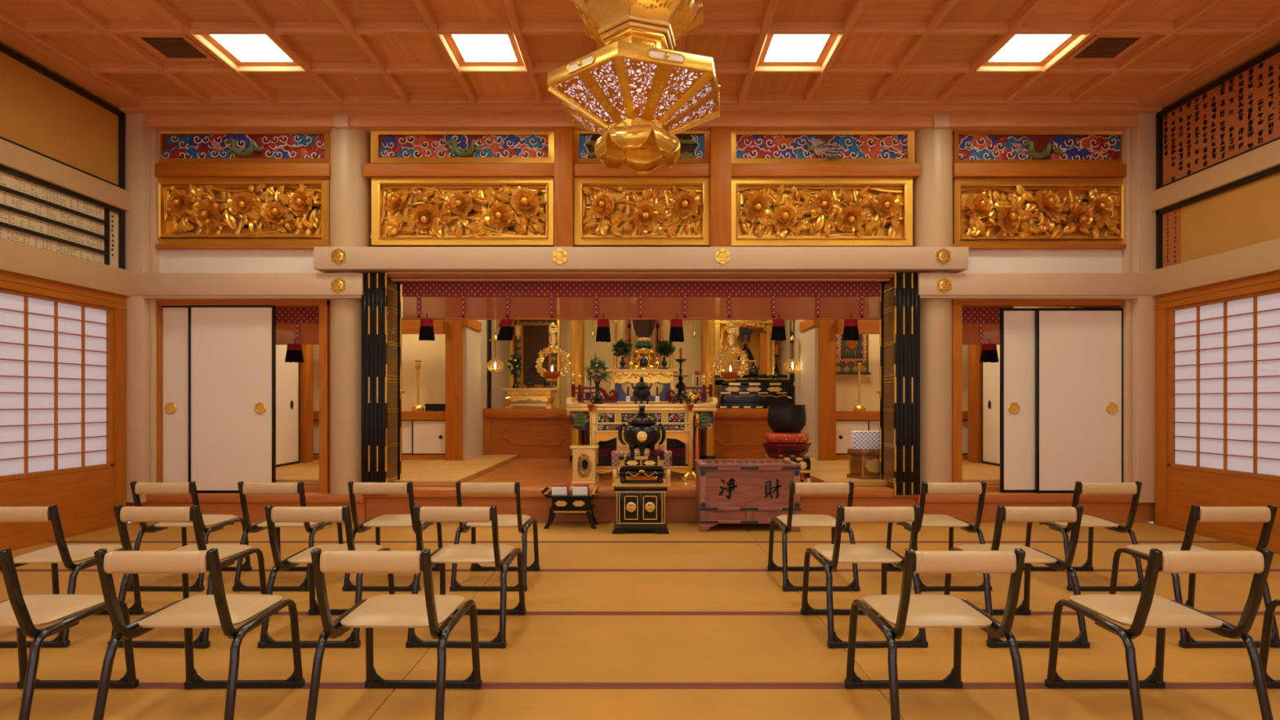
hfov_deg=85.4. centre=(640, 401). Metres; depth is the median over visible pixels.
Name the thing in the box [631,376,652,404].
incense burner
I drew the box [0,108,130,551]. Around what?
wall
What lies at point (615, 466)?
table
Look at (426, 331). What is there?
tassel
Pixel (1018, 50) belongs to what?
recessed light
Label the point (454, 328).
trim
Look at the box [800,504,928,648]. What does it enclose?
chair
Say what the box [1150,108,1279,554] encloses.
wall
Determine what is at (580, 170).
trim
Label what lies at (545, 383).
incense burner
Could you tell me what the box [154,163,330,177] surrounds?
trim
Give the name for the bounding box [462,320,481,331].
trim
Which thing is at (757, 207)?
flower
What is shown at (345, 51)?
ceiling
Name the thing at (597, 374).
flower vase
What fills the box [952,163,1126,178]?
trim
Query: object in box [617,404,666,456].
incense burner
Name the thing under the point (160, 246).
trim
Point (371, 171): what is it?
trim
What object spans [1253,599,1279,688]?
chair
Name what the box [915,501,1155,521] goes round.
trim
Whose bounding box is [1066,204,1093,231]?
flower
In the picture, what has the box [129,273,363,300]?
trim
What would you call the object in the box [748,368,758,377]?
bowl
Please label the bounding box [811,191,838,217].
flower
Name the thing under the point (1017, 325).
door
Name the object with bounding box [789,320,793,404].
trim
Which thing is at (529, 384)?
bowl
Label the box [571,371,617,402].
railing
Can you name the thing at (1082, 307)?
wall
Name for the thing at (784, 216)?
flower
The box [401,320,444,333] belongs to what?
trim
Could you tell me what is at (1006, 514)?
chair
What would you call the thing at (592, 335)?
hanging ornament
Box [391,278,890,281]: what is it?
trim
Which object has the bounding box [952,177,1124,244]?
carved panel
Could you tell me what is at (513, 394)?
table
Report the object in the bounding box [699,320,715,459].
pillar
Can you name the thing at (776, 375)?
candlestick
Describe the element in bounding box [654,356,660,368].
vessel
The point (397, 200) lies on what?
flower
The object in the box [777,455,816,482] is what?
table
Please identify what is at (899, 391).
door
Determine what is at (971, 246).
trim
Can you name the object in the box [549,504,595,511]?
shelf
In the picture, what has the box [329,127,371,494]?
pillar
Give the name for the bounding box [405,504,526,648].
chair
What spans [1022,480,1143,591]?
chair
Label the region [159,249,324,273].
trim
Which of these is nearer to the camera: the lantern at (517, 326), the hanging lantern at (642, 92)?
the hanging lantern at (642, 92)
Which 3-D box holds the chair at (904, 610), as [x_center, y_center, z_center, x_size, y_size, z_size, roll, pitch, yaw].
[1.041,0.800,2.486,0.460,0.655,0.543,0,0,-1]
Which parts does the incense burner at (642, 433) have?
handle, leg, lid, leg, leg, handle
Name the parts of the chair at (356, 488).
post, leg frame, backrest, seat, post, leg frame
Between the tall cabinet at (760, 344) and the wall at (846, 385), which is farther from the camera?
the tall cabinet at (760, 344)
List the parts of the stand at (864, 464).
corner post, corner post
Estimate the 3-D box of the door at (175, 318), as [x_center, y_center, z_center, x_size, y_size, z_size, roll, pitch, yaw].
[-4.184,-0.032,6.651,0.846,1.800,0.038,0,0,0]
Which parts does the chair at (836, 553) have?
leg frame, post, seat, backrest, leg frame, post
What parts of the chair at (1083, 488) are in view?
leg frame, post, seat, backrest, leg frame, post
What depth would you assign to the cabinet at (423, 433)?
9.25 m
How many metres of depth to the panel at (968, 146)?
6.63 m
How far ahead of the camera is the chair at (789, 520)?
4.17 m
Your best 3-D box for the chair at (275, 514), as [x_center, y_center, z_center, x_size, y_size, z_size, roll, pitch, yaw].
[-1.528,0.800,3.431,0.460,0.655,0.543,0,0,-1]
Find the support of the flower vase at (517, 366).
on the table at (513, 394)
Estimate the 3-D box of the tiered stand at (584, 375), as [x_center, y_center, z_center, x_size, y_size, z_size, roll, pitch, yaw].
[-0.652,-0.170,8.980,0.138,0.351,0.121,0,0,0]
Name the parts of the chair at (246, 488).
post, leg frame, backrest, seat, post, leg frame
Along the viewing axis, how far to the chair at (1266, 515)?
3.19 m
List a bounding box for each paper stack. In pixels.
[551,483,568,494]
[572,483,589,494]
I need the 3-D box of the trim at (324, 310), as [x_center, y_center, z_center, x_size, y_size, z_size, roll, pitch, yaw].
[-3.014,-0.056,6.650,0.076,1.848,0.140,0,0,0]
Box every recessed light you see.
[202,35,298,65]
[444,35,524,65]
[757,35,837,65]
[982,35,1078,65]
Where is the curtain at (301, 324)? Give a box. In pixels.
[275,306,319,344]
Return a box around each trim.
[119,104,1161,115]
[119,110,150,502]
[126,501,365,521]
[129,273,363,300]
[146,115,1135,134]
[146,491,365,502]
[150,128,159,482]
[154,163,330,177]
[155,244,331,249]
[155,299,329,306]
[156,305,162,482]
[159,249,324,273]
[299,344,313,462]
[319,300,329,493]
[333,114,351,128]
[362,271,919,278]
[362,486,919,497]
[363,163,554,182]
[363,271,917,274]
[365,497,915,521]
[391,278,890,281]
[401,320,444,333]
[445,320,462,460]
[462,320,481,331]
[488,320,491,408]
[554,127,574,246]
[573,163,710,177]
[709,127,731,246]
[731,163,919,180]
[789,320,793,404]
[800,320,818,331]
[817,320,835,460]
[835,320,879,333]
[915,491,1133,502]
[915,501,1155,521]
[918,273,1151,299]
[931,114,949,128]
[951,244,1126,249]
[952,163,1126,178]
[952,299,1124,306]
[952,305,962,482]
[958,249,1121,273]
[967,344,982,462]
[1119,128,1131,482]
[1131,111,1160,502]
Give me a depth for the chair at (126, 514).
3.19 m
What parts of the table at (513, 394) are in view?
leg, small incense burner, leg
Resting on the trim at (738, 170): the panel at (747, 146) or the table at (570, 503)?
the panel at (747, 146)
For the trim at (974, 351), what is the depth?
8.77 m
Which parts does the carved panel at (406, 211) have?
stem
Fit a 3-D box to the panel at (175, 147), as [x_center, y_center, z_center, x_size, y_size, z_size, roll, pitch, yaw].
[-3.828,-2.436,6.636,1.732,0.370,0.108,0,0,0]
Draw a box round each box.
[569,444,599,484]
[694,459,800,532]
[850,431,879,448]
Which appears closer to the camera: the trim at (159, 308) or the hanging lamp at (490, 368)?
the trim at (159, 308)
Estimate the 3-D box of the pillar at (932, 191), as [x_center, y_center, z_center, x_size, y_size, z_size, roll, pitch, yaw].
[2.810,-0.888,6.700,0.374,3.513,0.374,0,0,0]
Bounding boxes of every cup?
[414,362,421,370]
[856,362,862,370]
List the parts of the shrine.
post, post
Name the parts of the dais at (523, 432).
panel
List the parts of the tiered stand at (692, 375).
post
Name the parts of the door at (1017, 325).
pull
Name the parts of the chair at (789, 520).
leg frame, post, seat, backrest, leg frame, post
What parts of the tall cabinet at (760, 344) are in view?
panel, open door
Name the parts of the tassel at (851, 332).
crown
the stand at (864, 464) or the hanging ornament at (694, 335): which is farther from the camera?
the hanging ornament at (694, 335)
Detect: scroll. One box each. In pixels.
[514,320,557,387]
[835,333,871,374]
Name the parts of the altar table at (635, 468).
leg, drawer, amber panel, drawer, leg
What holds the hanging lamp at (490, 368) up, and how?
hanging from the ceiling
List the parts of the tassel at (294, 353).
crown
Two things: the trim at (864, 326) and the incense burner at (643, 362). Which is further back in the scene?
the trim at (864, 326)
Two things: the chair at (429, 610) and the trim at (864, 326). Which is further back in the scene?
the trim at (864, 326)
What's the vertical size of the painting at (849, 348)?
0.822 m
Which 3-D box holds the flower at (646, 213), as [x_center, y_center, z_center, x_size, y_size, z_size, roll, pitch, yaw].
[0.047,-1.762,6.574,0.250,0.306,0.123,3,0,-1]
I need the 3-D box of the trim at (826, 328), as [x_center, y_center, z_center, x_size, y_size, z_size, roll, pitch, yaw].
[2.455,-0.550,9.210,0.220,2.740,0.220,0,0,0]
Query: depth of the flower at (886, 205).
6.59 m
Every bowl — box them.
[525,381,533,386]
[542,380,551,386]
[623,422,660,448]
[632,386,650,399]
[639,359,648,367]
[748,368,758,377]
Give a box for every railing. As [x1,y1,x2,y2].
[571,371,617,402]
[666,371,712,402]
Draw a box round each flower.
[166,189,190,216]
[191,199,222,229]
[227,191,257,215]
[260,201,289,224]
[289,186,313,216]
[385,190,408,213]
[409,202,441,233]
[447,191,473,215]
[484,202,514,228]
[510,187,540,217]
[590,192,615,218]
[632,200,658,232]
[669,190,700,218]
[743,191,769,222]
[770,204,799,229]
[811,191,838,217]
[835,205,865,232]
[871,193,900,217]
[966,193,994,217]
[996,201,1022,231]
[1034,189,1062,217]
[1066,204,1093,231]
[1089,193,1113,219]
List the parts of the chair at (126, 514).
post, leg frame, backrest, seat, post, leg frame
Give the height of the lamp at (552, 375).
1.643 m
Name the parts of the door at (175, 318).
pull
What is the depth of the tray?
7.46 m
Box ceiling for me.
[0,0,1279,108]
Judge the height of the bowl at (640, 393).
0.151 m
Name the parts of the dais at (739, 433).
panel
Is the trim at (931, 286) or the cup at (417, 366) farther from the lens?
the cup at (417, 366)
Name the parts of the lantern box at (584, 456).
corner post, lamp shade, panel, corner post, panel, corner post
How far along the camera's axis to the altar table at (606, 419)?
7.42 m
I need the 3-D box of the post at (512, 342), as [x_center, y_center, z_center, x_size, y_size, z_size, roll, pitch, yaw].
[-2.129,-0.911,11.500,0.056,2.017,0.040,0,0,0]
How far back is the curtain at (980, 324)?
6.96 m
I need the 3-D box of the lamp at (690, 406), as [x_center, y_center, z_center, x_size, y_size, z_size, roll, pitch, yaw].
[0.521,0.428,7.270,0.184,0.808,0.191,0,0,0]
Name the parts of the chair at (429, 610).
post, leg frame, backrest, seat, post, leg frame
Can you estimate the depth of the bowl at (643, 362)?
8.76 m
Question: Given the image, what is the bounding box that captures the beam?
[313,246,968,273]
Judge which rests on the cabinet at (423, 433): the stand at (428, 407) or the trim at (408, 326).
the stand at (428, 407)
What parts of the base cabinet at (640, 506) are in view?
door, gilt frame, cornice, door, gilt frame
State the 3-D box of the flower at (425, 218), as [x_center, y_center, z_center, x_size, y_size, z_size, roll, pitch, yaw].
[-2.043,-1.737,6.575,0.319,0.261,0.128,-35,17,10]
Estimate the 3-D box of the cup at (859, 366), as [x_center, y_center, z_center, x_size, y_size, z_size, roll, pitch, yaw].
[2.980,-0.484,9.450,0.084,0.109,0.084,0,0,0]
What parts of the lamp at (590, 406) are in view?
dish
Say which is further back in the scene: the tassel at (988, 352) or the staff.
the staff
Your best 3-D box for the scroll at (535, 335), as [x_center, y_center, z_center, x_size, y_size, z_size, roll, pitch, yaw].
[-1.801,-0.988,11.978,0.840,1.590,0.043,0,0,0]
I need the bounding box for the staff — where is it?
[694,413,699,459]
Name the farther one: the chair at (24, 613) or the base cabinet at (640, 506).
the base cabinet at (640, 506)
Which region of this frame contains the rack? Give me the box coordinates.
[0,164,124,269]
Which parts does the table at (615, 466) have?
leg, leg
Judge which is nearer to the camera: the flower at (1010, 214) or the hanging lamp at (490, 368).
the flower at (1010, 214)
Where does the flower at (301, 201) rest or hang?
on the carved panel at (192, 211)
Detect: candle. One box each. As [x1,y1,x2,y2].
[679,348,682,359]
[775,344,777,355]
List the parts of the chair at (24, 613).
leg frame, post, seat, leg frame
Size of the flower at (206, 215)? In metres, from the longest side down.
0.312 x 0.255 x 0.125 m
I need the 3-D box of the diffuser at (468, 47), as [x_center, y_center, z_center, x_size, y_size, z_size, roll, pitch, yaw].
[-1.220,-2.793,5.451,0.422,0.018,0.422,0,0,0]
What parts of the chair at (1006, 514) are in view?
leg frame, post, seat, backrest, leg frame, post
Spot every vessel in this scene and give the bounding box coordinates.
[628,356,634,368]
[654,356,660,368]
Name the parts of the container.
lid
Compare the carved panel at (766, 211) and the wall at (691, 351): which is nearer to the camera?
the carved panel at (766, 211)
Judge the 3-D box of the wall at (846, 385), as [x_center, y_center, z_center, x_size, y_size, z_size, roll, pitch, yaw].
[3.708,-0.550,9.800,2.285,2.740,0.100,0,0,0]
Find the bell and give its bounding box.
[767,404,806,432]
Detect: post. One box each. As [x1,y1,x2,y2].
[510,320,514,403]
[557,320,560,408]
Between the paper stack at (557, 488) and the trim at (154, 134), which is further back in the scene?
the trim at (154, 134)
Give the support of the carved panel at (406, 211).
attached to the trim at (371, 171)
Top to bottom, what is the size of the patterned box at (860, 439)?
0.176 m
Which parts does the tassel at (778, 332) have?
crown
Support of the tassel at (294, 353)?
hanging from the curtain at (301, 324)
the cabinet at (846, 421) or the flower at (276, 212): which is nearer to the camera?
the flower at (276, 212)
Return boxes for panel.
[0,44,124,189]
[158,130,329,163]
[158,177,329,244]
[369,177,554,246]
[370,130,554,163]
[573,130,710,163]
[573,177,710,246]
[731,130,915,163]
[731,177,912,246]
[952,130,1123,164]
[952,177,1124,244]
[1155,44,1279,190]
[1155,164,1279,269]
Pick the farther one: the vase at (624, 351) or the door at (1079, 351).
the vase at (624, 351)
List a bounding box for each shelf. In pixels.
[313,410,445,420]
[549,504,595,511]
[717,400,788,403]
[835,410,967,420]
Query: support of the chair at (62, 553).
on the floor at (686, 623)
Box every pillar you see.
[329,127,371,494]
[568,320,584,461]
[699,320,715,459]
[911,127,952,493]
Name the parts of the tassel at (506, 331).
crown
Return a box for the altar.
[714,379,795,408]
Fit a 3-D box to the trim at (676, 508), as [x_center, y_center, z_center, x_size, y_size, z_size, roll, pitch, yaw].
[0.000,1.010,6.680,5.200,0.240,0.240,0,0,0]
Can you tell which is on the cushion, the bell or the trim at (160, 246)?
the bell
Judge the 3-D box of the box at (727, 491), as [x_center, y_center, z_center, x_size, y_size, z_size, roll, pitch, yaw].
[0.951,0.835,6.279,0.886,0.590,0.518,0,0,0]
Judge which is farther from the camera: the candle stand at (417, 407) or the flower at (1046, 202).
the candle stand at (417, 407)
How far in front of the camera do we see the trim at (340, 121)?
6.47 m
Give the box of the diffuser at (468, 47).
[452,35,516,61]
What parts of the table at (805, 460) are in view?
panel, rail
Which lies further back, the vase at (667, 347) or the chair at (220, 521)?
the vase at (667, 347)
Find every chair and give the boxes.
[0,504,143,647]
[0,548,138,719]
[92,548,305,719]
[107,504,266,648]
[126,480,252,591]
[232,480,343,591]
[257,504,395,648]
[306,548,482,719]
[342,480,442,591]
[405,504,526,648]
[449,480,539,591]
[767,480,860,591]
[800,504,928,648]
[844,548,1029,719]
[886,480,991,591]
[943,504,1089,648]
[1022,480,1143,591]
[1044,548,1274,719]
[1109,505,1279,648]
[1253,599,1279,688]
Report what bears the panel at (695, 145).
on the trim at (580, 170)
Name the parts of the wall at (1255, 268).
post, rail, rail, baseboard, wainscot panel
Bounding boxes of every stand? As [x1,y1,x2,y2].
[411,360,424,411]
[424,404,445,411]
[584,375,595,402]
[692,375,702,402]
[762,442,811,478]
[846,448,879,479]
[853,360,865,411]
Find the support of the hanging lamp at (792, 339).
hanging from the ceiling
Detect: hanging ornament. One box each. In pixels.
[583,320,595,337]
[685,320,699,337]
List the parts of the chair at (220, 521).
post, leg frame, backrest, seat, post, leg frame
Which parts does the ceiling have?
panel, panel, panel, panel, panel, panel, panel, panel, panel, panel, panel, panel, panel, panel, panel, panel, panel, panel, panel, panel, panel, panel, panel, panel, panel, panel, panel, panel, panel, panel, panel, panel, panel, panel, panel, panel, panel, panel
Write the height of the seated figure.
0.283 m
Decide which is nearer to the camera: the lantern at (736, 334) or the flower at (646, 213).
the flower at (646, 213)
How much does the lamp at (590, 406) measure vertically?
0.808 m
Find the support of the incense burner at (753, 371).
on the altar
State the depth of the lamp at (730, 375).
8.98 m
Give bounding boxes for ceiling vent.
[130,35,217,61]
[1064,35,1150,61]
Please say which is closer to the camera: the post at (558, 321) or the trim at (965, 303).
the trim at (965, 303)
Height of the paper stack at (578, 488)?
0.084 m
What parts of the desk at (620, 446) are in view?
panel, panel, panel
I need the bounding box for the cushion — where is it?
[764,431,809,444]
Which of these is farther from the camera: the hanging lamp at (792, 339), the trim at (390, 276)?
the hanging lamp at (792, 339)
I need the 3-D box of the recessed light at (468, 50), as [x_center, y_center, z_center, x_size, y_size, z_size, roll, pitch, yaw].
[-1.220,-2.794,5.451,0.540,0.032,0.540,0,0,0]
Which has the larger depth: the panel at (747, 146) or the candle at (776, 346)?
the candle at (776, 346)
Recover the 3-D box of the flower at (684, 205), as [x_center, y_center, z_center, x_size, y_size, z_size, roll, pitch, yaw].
[0.420,-1.876,6.574,0.306,0.251,0.123,-32,4,4]
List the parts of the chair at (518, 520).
leg frame, post, backrest, seat, post, leg frame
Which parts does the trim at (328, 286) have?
moulding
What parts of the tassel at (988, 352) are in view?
crown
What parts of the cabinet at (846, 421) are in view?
door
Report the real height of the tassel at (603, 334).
0.279 m
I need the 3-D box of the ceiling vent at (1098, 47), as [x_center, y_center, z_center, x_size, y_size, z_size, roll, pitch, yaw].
[3.660,-2.792,5.451,0.410,0.026,0.410,0,0,0]
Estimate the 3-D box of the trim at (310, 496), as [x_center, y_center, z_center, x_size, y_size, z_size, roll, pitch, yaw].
[-3.725,0.905,6.650,2.250,0.074,0.300,0,0,0]
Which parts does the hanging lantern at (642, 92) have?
pierced panel, crown panel, name plate, pierced panel, name plate, crown panel, moulding, neck panel, name plate, crown panel, pierced panel, crown panel, crown panel, name plate, pierced panel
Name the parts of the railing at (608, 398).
post, dark panel, rail, rail, rail, dark panel, foot rail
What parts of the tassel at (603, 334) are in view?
crown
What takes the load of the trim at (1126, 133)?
attached to the wall at (1255, 268)
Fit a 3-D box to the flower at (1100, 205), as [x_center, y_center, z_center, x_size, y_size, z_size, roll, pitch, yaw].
[4.376,-1.857,6.583,0.214,0.262,0.105,19,-1,8]
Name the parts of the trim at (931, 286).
moulding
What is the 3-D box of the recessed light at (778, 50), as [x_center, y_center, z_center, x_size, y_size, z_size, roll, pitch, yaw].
[1.220,-2.794,5.451,0.540,0.032,0.540,0,0,0]
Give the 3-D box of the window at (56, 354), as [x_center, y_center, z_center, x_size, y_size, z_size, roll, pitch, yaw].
[-4.830,-0.132,5.728,0.060,1.457,1.175,0,0,0]
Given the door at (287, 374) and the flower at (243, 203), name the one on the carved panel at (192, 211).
the flower at (243, 203)
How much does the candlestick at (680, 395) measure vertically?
0.612 m
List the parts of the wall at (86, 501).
wainscot panel, baseboard, rail, rail, post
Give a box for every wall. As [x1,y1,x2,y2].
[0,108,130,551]
[313,296,445,410]
[462,320,507,460]
[507,320,765,407]
[774,320,817,460]
[835,333,967,410]
[1013,306,1082,307]
[1082,306,1115,307]
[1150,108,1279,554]
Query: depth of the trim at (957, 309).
6.58 m
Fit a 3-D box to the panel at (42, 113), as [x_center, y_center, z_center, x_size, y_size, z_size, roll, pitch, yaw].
[-4.832,-2.320,3.825,0.075,0.720,5.250,0,0,0]
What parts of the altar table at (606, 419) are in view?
leg, leg, flower panel, flower panel, flower panel, rail, rail, rail, rail, flower panel, flower panel, flower panel, leg, leg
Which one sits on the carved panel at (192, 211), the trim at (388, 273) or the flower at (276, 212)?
the flower at (276, 212)
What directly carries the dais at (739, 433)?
on the floor at (530, 472)
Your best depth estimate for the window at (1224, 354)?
5.72 m
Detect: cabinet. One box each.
[313,410,445,459]
[612,479,669,533]
[714,320,787,405]
[835,410,967,459]
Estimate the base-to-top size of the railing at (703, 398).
0.382 m
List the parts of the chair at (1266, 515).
leg frame, seat, post, leg frame, backrest, post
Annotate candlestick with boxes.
[671,348,688,404]
[772,344,781,379]
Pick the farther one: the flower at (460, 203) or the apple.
the apple
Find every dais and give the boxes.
[483,407,586,457]
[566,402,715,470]
[694,408,773,457]
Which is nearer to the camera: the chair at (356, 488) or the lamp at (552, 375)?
the chair at (356, 488)
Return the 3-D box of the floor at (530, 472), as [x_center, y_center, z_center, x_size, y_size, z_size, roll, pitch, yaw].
[0.000,0.894,9.550,9.700,0.252,5.700,0,0,0]
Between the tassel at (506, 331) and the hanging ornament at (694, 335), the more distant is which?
the hanging ornament at (694, 335)
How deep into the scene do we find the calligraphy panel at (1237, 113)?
5.77 m
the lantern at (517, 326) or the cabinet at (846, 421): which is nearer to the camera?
the cabinet at (846, 421)
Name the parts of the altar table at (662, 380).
leg, sill, leg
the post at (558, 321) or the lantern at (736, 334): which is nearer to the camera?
the lantern at (736, 334)
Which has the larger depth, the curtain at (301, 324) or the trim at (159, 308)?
the curtain at (301, 324)
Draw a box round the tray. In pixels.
[763,444,809,458]
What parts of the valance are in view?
rail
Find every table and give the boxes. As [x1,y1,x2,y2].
[499,377,559,408]
[541,486,599,528]
[566,396,717,479]
[604,368,678,402]
[611,450,671,486]
[618,453,665,483]
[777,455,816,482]
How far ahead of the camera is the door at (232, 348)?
6.61 m
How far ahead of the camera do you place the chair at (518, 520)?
4.17 m
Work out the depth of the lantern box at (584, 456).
6.95 m
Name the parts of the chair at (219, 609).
post, leg frame, backrest, seat, post, leg frame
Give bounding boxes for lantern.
[514,320,521,339]
[547,0,720,174]
[733,320,740,339]
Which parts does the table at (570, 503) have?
leg, leg, leg, leg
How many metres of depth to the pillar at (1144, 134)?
6.46 m
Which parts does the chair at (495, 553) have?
post, leg frame, backrest, seat, post, leg frame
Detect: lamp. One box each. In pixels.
[487,320,503,373]
[534,320,571,381]
[586,404,599,480]
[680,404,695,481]
[712,320,749,381]
[783,320,799,373]
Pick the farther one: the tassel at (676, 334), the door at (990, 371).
the door at (990, 371)
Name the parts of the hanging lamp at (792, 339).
chain panel, rod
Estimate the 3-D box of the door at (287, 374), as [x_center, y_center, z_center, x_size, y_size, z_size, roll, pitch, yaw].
[-4.293,-0.051,7.955,0.033,1.638,1.510,0,0,0]
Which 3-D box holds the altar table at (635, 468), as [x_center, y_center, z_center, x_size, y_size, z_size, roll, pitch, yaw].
[0.009,0.592,6.180,0.407,0.238,0.306,0,0,0]
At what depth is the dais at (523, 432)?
10.16 m
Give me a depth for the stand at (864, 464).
6.93 m
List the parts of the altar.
leg, leg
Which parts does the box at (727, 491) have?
panel, corner plate, corner plate, panel, rail, panel, rail, rail, panel, panel, corner plate, corner plate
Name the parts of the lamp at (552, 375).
lamp shade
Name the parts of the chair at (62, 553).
post, backrest, leg frame, seat, post, leg frame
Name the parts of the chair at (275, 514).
post, leg frame, backrest, seat, post, leg frame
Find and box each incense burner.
[542,377,551,387]
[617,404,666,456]
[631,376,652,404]
[638,354,648,368]
[747,361,759,379]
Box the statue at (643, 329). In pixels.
[632,320,655,368]
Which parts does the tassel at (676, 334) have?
crown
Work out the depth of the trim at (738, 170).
6.56 m
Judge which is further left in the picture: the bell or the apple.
the apple
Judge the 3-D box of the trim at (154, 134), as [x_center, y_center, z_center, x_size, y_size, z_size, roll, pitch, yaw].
[-4.617,-0.840,6.605,0.045,3.560,0.110,0,0,0]
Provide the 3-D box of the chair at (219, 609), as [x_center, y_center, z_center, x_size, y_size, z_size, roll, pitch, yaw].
[-1.561,0.800,2.486,0.460,0.655,0.543,0,0,-1]
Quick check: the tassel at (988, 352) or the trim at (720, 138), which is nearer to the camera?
the trim at (720, 138)
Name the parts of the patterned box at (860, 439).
lid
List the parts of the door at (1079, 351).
pull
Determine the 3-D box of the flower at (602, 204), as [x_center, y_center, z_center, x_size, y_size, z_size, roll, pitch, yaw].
[-0.365,-1.870,6.581,0.226,0.276,0.111,28,-5,13]
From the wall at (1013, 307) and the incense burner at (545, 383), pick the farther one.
the incense burner at (545, 383)
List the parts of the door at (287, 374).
pull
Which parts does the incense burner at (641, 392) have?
lid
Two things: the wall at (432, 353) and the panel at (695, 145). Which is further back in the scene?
the wall at (432, 353)
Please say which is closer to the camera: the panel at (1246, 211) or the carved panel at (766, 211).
the panel at (1246, 211)
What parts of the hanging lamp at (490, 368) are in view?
chain panel, rod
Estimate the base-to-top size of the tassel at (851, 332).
0.266 m
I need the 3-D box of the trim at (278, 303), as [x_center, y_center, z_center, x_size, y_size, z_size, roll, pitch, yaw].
[-3.836,-0.950,6.647,1.720,0.060,0.145,0,0,0]
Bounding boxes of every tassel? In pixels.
[284,338,303,362]
[418,312,435,340]
[496,312,514,340]
[595,313,611,342]
[668,312,684,342]
[770,312,786,340]
[842,312,859,340]
[979,338,999,362]
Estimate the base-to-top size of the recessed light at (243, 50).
0.032 m
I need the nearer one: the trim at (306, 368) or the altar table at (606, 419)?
the altar table at (606, 419)
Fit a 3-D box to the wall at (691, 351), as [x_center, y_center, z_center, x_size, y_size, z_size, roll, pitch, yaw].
[0.000,-0.550,12.050,9.700,2.740,0.100,0,0,0]
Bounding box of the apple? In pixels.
[694,369,700,375]
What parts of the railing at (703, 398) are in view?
foot rail, rail, rail, rail, dark panel, post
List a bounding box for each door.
[162,306,187,482]
[187,305,275,493]
[275,344,299,466]
[360,271,404,482]
[876,271,919,494]
[982,344,999,466]
[1000,307,1035,492]
[1035,307,1123,493]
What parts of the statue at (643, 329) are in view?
lotus seat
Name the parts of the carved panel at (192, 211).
stem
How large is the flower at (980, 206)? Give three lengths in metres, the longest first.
0.287 x 0.235 x 0.115 m
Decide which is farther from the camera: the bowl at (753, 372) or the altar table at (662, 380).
the bowl at (753, 372)
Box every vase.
[506,351,522,387]
[584,351,612,404]
[611,337,632,368]
[653,339,675,368]
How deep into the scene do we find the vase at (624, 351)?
8.83 m
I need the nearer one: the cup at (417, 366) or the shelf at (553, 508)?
the shelf at (553, 508)
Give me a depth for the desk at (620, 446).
7.56 m
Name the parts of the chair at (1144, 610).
leg frame, post, seat, backrest, leg frame, post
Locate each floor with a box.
[0,521,1279,719]
[275,454,999,491]
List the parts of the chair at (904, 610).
leg frame, post, seat, backrest, leg frame, post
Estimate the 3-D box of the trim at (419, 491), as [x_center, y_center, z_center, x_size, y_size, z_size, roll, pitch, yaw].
[0.000,0.858,6.610,5.240,0.075,0.220,0,0,0]
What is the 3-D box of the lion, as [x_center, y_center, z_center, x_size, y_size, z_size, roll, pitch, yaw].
[0.581,-0.043,7.576,0.127,0.135,0.066,0,0,0]
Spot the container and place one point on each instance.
(656, 452)
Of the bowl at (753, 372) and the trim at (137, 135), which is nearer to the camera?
the trim at (137, 135)
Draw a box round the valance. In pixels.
[401,281,880,319]
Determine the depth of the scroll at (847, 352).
9.72 m
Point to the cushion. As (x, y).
(801, 437)
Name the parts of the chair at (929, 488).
leg frame, post, seat, backrest, leg frame, post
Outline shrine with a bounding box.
[613,320,673,368]
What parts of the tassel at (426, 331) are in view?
crown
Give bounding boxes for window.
[0,288,113,481]
[1167,288,1279,481]
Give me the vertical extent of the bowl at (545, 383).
0.098 m
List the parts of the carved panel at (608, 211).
stem, stem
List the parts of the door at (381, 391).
knob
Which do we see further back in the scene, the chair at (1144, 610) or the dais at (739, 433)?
the dais at (739, 433)
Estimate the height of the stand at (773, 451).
0.366 m
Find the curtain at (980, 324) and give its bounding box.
[962,306,1013,344]
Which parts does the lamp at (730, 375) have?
lamp shade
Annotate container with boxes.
[650,448,664,456]
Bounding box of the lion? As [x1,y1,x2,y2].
[688,391,699,404]
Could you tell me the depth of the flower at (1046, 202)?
6.58 m
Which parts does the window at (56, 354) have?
pane, pane, pane, pane, pane, pane, pane, pane, pane, pane, pane, pane, pane, pane, pane, pane, pane, pane, pane, pane, pane, pane, pane, pane, pane, pane, pane, pane, pane, pane, pane, pane, pane, pane, pane, pane, pane, pane, pane, pane, pane, pane, pane, pane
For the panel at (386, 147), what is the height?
0.390 m
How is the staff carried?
on the floor at (530, 472)
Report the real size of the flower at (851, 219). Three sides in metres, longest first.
0.292 x 0.238 x 0.117 m
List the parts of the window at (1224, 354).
pane, pane, pane, pane, pane, pane, pane, pane, pane, pane, pane, pane, pane, pane, pane, pane, pane, pane, pane, pane, pane, pane, pane, pane, pane, pane, pane, pane, pane, pane, pane, pane, pane, pane, pane, pane, pane, pane, pane, pane, pane, pane, pane, pane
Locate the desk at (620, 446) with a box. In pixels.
[616,436,666,477]
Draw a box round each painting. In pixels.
[523,324,548,384]
[840,333,863,358]
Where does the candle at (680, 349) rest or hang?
on the candlestick at (680, 395)
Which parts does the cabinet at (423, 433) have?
door, door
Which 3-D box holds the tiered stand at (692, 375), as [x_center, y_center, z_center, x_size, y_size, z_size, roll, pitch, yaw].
[0.738,-0.170,8.980,0.138,0.351,0.121,0,0,0]
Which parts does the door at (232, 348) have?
pull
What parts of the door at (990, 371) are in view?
pull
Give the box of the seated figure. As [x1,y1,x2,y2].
[737,342,754,359]

